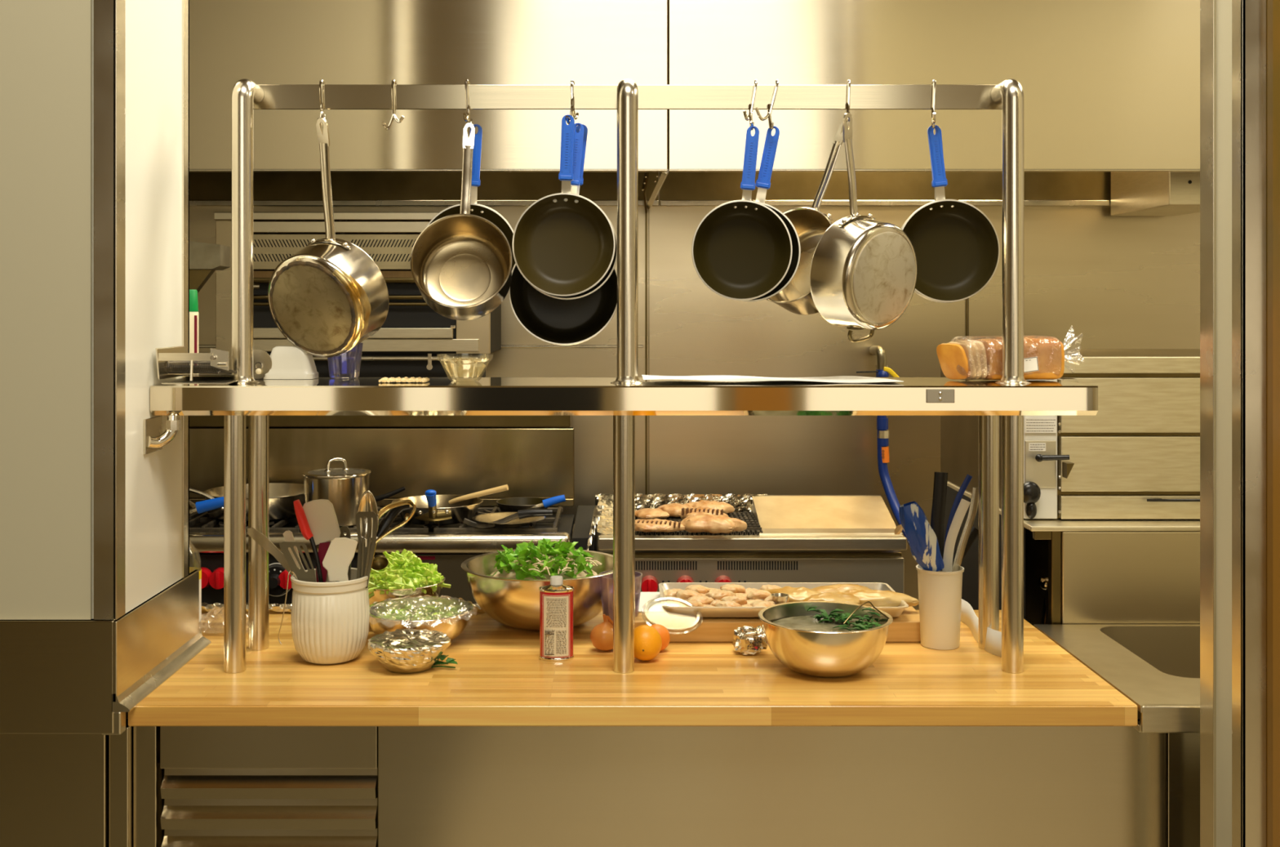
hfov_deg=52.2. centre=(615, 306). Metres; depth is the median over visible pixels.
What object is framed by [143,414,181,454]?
fitting
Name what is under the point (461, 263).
saucepan
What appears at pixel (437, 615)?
plastic film cover
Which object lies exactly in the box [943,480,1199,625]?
cabinet
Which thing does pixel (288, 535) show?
spatula
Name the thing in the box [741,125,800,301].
frying pan
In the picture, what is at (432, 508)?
frying pan
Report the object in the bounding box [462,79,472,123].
hook
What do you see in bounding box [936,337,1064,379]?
bread loaf
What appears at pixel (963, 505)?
spatula
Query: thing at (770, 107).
hook
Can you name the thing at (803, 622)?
dressing
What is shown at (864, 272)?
saucepan
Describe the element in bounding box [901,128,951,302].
frying pan
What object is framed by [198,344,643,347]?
trim
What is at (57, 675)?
guard
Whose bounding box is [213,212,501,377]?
salamander broiler
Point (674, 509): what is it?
chicken piece
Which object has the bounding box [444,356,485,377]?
grated cheese
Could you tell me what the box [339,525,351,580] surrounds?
tool
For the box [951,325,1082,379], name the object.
bread bag
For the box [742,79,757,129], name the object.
hook
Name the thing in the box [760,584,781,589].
chicken piece
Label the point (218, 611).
film
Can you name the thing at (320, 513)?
spatula
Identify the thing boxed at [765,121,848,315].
saucepan
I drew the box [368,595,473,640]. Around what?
mixing bowl
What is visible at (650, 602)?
cutting mat
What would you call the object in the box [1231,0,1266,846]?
trim
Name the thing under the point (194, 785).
base cabinet
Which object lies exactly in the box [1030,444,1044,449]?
print
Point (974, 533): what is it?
tool
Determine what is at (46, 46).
wall
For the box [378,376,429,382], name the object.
cracker
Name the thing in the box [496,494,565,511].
frying pan
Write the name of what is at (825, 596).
fillet
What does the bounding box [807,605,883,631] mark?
greens
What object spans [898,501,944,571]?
spatula
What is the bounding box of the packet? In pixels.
[732,625,767,654]
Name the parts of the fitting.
wall plate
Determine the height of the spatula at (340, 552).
0.226 m
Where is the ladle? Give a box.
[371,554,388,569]
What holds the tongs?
in the utensil crock
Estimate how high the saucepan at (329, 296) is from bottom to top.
0.476 m
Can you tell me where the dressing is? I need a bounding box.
[773,614,877,631]
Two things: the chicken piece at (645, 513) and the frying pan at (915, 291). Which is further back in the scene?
the chicken piece at (645, 513)
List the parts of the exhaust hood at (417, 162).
hood bracket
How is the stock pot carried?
on the gas range
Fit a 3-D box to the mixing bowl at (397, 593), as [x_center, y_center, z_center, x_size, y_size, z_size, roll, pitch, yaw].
[-0.488,0.656,2.930,0.210,0.088,0.210,0,0,43]
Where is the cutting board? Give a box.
[635,605,920,641]
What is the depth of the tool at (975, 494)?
2.71 m
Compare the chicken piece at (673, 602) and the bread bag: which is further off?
the chicken piece at (673, 602)
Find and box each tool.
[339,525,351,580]
[943,474,972,550]
[951,487,978,571]
[951,525,978,567]
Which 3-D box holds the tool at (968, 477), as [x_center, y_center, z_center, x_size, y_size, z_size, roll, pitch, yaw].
[0.713,0.450,2.725,0.063,0.202,0.003,0,0,0]
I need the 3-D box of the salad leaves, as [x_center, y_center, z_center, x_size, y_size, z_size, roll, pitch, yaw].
[-0.152,0.567,2.890,0.244,0.097,0.268,0,0,20]
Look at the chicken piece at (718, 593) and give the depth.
2.86 m
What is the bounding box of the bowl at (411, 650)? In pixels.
[367,627,451,672]
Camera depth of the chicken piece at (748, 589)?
2.92 m
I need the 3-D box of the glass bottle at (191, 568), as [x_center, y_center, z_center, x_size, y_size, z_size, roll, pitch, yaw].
[-0.935,0.581,2.819,0.078,0.238,0.080,0,0,0]
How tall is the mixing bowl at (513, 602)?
0.132 m
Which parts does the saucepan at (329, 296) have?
handle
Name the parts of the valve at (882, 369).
lever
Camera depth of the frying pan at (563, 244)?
2.60 m
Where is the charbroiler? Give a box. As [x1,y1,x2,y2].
[586,493,906,609]
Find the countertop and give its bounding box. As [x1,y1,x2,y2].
[128,598,1137,725]
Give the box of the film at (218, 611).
[199,605,248,631]
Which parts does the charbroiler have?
control knob, control knob, control knob, rail, control panel, griddle plate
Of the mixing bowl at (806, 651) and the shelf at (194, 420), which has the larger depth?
the shelf at (194, 420)
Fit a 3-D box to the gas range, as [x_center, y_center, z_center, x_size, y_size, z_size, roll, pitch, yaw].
[-0.907,0.981,4.267,1.685,1.235,0.864,0,0,0]
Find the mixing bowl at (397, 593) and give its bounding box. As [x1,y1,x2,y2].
[368,573,445,604]
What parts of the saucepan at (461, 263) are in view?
handle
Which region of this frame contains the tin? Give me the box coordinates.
[538,575,573,660]
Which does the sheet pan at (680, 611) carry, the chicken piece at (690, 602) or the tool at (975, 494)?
the chicken piece at (690, 602)
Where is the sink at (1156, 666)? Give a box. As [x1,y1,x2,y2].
[1033,623,1199,732]
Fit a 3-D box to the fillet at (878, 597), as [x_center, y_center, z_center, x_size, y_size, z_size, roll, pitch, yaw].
[0.565,0.628,2.827,0.171,0.031,0.083,0,0,0]
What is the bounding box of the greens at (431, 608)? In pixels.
[378,604,460,619]
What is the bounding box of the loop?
[843,600,888,623]
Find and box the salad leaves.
[487,537,594,579]
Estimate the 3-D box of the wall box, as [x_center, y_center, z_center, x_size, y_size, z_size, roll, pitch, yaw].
[-1.065,-0.093,3.260,0.191,0.156,0.120,0,0,0]
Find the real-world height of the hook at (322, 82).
0.098 m
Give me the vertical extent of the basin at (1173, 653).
0.179 m
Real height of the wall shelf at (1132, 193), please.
0.312 m
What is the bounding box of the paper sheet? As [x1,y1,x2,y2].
[641,374,903,382]
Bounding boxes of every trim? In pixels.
[93,0,125,619]
[182,0,189,577]
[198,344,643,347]
[644,209,648,494]
[965,297,968,335]
[1200,0,1216,846]
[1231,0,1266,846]
[1266,0,1279,846]
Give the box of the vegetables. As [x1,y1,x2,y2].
[490,550,602,579]
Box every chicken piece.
[635,507,669,519]
[635,518,685,532]
[657,502,693,516]
[663,587,682,598]
[666,598,684,606]
[675,589,702,599]
[678,599,703,606]
[680,506,728,519]
[680,513,746,533]
[684,584,710,593]
[686,499,734,513]
[688,594,714,604]
[702,604,715,606]
[705,589,736,599]
[709,587,719,591]
[709,599,721,605]
[713,600,742,606]
[720,583,745,593]
[720,595,746,604]
[735,592,752,599]
[742,604,751,606]
[744,586,757,593]
[746,589,771,599]
[746,598,761,604]
[750,600,774,606]
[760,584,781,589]
[764,594,788,602]
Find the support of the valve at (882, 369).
attached to the wall at (1119, 282)
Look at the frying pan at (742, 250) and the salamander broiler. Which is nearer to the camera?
the frying pan at (742, 250)
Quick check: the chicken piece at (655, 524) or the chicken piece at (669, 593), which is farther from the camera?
the chicken piece at (655, 524)
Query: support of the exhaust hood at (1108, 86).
attached to the wall at (1119, 282)
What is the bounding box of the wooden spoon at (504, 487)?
[448,484,508,503]
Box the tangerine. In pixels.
[651,623,670,650]
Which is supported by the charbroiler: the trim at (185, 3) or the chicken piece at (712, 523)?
the chicken piece at (712, 523)
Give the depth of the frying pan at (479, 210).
2.66 m
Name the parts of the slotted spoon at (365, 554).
handle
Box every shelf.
[150,78,1097,672]
[189,415,572,426]
[1111,171,1199,215]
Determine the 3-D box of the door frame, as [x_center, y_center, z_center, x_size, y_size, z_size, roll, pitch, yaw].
[2.105,-0.500,2.170,2.190,4.200,0.140,0,0,0]
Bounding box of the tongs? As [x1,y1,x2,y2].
[369,498,416,573]
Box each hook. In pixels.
[317,79,325,126]
[382,79,404,129]
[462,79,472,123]
[565,80,578,124]
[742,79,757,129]
[755,79,778,129]
[846,79,851,122]
[931,79,936,128]
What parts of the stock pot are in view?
lid handle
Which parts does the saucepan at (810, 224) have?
handle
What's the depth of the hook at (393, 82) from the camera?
2.61 m
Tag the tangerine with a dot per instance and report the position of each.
(664, 632)
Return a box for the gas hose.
[876,415,909,544]
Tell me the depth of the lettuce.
2.88 m
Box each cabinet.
[0,711,133,846]
[133,718,1164,846]
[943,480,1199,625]
[1164,732,1199,846]
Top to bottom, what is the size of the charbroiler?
0.991 m
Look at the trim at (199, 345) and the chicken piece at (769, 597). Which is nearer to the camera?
the chicken piece at (769, 597)
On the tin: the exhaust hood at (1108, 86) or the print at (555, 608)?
the print at (555, 608)
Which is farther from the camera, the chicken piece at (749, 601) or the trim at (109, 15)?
the chicken piece at (749, 601)
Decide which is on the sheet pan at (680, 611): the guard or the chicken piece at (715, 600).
the chicken piece at (715, 600)
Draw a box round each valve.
[856,345,899,377]
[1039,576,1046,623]
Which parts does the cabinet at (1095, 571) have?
bay frame, panel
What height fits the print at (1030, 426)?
0.026 m
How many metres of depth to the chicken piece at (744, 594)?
2.87 m
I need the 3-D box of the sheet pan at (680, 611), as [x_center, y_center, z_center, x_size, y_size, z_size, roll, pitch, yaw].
[0.356,0.639,2.850,0.519,0.024,0.246,0,0,0]
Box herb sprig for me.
[431,654,457,667]
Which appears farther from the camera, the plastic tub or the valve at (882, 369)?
the valve at (882, 369)
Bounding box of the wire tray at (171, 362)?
[155,345,237,383]
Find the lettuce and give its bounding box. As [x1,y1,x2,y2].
[368,548,450,598]
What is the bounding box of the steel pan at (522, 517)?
[462,508,552,528]
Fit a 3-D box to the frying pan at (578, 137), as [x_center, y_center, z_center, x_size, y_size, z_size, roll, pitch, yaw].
[-0.098,-0.191,2.629,0.206,0.355,0.049,0,0,-3]
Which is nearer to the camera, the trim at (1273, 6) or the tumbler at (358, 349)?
the trim at (1273, 6)
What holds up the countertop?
on the base cabinet at (194, 785)
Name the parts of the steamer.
knob, latch plate, control panel, handle, panel, panel, drawer, rail, handle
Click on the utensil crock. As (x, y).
(330, 620)
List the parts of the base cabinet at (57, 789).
corner post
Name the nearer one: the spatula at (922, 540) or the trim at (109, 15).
the trim at (109, 15)
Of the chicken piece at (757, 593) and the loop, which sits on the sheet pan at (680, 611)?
the chicken piece at (757, 593)
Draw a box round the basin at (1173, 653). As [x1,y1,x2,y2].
[1100,626,1199,718]
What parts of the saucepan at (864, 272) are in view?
handle, helper handle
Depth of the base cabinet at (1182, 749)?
2.33 m
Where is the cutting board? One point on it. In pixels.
(905, 627)
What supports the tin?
on the countertop
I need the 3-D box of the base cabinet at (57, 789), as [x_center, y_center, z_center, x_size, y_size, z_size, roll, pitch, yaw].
[-1.731,1.172,2.600,1.738,0.856,0.600,0,0,0]
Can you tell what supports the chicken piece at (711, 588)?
on the sheet pan at (680, 611)
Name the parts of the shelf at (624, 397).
post, post, post, post, shelf, post, hanging rail, post, post, post, post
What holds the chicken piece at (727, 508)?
on the charbroiler
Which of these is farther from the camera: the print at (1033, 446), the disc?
the print at (1033, 446)
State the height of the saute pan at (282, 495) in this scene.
0.110 m
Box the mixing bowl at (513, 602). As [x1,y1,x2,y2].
[461,548,613,630]
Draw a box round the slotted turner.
[279,541,315,582]
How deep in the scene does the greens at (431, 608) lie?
2.75 m
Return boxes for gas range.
[189,415,597,604]
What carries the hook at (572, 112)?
hanging from the shelf at (624, 397)
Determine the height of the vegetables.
0.100 m
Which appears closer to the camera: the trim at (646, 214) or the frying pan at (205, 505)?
the frying pan at (205, 505)
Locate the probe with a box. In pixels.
[278,569,297,644]
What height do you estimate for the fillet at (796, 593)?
0.030 m
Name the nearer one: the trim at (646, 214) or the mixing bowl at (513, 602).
the mixing bowl at (513, 602)
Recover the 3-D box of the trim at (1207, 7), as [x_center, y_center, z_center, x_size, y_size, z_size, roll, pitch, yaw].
[1.027,-0.500,2.221,0.045,4.200,0.050,0,0,0]
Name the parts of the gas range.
control knob, control knob, control panel, control knob, rail, black pan handle, oven panel, gap filler panel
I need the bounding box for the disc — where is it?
[253,349,271,378]
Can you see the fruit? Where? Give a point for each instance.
(647, 640)
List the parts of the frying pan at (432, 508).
handle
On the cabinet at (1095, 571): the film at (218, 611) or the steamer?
the steamer
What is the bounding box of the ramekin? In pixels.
[771,592,789,604]
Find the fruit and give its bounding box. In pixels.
[634,624,662,660]
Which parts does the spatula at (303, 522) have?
blade, handle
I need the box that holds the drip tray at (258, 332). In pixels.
[253,327,453,337]
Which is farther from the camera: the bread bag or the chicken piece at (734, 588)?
the chicken piece at (734, 588)
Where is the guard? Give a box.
[0,568,211,734]
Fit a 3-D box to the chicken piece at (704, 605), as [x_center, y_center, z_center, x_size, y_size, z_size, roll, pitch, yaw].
[0.189,0.641,2.771,0.062,0.016,0.053,0,0,0]
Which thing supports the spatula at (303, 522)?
in the utensil crock
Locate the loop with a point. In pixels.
(863, 603)
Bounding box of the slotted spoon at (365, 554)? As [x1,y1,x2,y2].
[355,511,377,587]
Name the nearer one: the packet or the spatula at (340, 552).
the spatula at (340, 552)
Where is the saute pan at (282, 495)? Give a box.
[189,482,304,521]
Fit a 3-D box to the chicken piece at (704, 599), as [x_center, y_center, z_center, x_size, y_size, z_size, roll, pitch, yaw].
[0.184,0.632,2.818,0.056,0.017,0.053,0,0,9]
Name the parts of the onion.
dry stem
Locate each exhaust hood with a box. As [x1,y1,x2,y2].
[189,0,669,213]
[659,0,1199,206]
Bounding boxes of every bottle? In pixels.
[189,566,201,622]
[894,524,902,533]
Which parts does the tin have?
label panel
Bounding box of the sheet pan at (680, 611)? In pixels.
[658,582,908,617]
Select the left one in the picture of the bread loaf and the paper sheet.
the paper sheet
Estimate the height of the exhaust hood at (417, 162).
2.263 m
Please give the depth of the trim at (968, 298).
4.74 m
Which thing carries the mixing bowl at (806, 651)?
on the countertop
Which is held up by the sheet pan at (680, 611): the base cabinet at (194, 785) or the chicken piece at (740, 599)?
the chicken piece at (740, 599)
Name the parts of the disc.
knob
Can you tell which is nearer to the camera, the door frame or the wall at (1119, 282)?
the door frame
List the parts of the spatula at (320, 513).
blade, handle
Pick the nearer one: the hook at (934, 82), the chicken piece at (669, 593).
the hook at (934, 82)
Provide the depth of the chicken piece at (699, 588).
2.91 m
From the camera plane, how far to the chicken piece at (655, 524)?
3.85 m
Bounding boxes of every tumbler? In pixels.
[327,342,363,378]
[599,570,642,617]
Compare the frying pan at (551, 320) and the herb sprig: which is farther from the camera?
the frying pan at (551, 320)
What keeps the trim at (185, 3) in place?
attached to the wall at (46, 46)
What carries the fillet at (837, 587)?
on the sheet pan at (680, 611)
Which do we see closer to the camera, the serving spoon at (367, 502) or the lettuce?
the serving spoon at (367, 502)
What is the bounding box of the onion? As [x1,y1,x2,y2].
[590,613,613,650]
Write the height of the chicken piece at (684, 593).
0.016 m
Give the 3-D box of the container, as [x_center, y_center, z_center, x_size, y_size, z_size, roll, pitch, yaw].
[0.670,0.619,2.700,0.097,0.161,0.097,0,0,0]
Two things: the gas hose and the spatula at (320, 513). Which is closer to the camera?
the spatula at (320, 513)
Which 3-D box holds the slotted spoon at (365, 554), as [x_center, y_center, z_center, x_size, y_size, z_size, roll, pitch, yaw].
[-0.494,0.485,2.587,0.043,0.158,0.011,0,0,0]
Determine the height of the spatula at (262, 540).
0.247 m
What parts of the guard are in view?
panel, panel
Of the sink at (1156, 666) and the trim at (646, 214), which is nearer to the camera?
the sink at (1156, 666)
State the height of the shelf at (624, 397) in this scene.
1.146 m
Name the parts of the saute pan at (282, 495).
handle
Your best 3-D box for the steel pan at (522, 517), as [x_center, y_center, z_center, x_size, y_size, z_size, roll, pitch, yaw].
[-0.325,0.638,3.985,0.270,0.059,0.220,0,0,0]
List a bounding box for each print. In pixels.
[544,597,566,654]
[747,637,761,649]
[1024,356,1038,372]
[1026,422,1053,431]
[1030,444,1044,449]
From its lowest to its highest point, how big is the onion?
0.073 m
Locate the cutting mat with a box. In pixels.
[638,591,666,612]
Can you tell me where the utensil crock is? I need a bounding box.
[290,567,370,664]
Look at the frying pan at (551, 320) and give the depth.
2.67 m
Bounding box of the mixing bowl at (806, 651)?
[758,600,893,676]
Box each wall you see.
[0,0,182,618]
[189,171,1199,609]
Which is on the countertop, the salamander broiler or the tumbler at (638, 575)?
the tumbler at (638, 575)
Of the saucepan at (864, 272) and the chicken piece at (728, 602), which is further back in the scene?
the chicken piece at (728, 602)
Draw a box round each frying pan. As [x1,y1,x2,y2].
[189,496,223,515]
[391,488,483,524]
[425,124,515,269]
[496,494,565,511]
[508,124,617,345]
[511,115,615,296]
[531,123,617,299]
[691,125,792,300]
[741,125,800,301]
[901,124,999,302]
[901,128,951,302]
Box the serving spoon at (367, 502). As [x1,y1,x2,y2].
[356,489,378,546]
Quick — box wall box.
[189,240,230,293]
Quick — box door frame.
[1216,0,1231,846]
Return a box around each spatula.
[247,526,299,574]
[282,529,305,570]
[293,498,323,582]
[302,498,340,582]
[322,537,357,581]
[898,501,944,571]
[930,471,947,570]
[942,497,970,571]
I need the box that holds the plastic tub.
[263,346,318,378]
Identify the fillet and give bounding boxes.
[763,586,821,601]
[801,591,859,604]
[811,583,871,592]
[842,588,919,606]
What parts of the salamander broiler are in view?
panel, rack knob, rail, vent panel, rack rail, panel, panel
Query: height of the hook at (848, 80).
0.091 m
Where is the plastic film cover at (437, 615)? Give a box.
[369,594,476,622]
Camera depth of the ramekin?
2.79 m
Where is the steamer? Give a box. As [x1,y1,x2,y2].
[940,348,1199,518]
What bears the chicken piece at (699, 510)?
on the charbroiler
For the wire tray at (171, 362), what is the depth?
2.48 m
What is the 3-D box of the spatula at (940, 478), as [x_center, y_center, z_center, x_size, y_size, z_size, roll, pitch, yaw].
[0.668,0.444,2.700,0.037,0.204,0.007,0,0,0]
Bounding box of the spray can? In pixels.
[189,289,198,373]
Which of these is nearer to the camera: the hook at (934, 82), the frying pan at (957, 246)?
the hook at (934, 82)
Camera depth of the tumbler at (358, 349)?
2.69 m
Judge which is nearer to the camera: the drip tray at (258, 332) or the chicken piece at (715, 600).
the chicken piece at (715, 600)
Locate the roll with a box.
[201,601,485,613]
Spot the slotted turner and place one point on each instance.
(309, 575)
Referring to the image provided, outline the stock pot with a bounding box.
[302,457,371,526]
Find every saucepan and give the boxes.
[267,117,389,357]
[410,123,511,319]
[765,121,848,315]
[809,112,917,342]
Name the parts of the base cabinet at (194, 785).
corner post, vent frame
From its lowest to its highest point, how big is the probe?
0.144 m
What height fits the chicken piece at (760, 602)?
0.017 m
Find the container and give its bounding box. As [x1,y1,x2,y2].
[915,564,964,649]

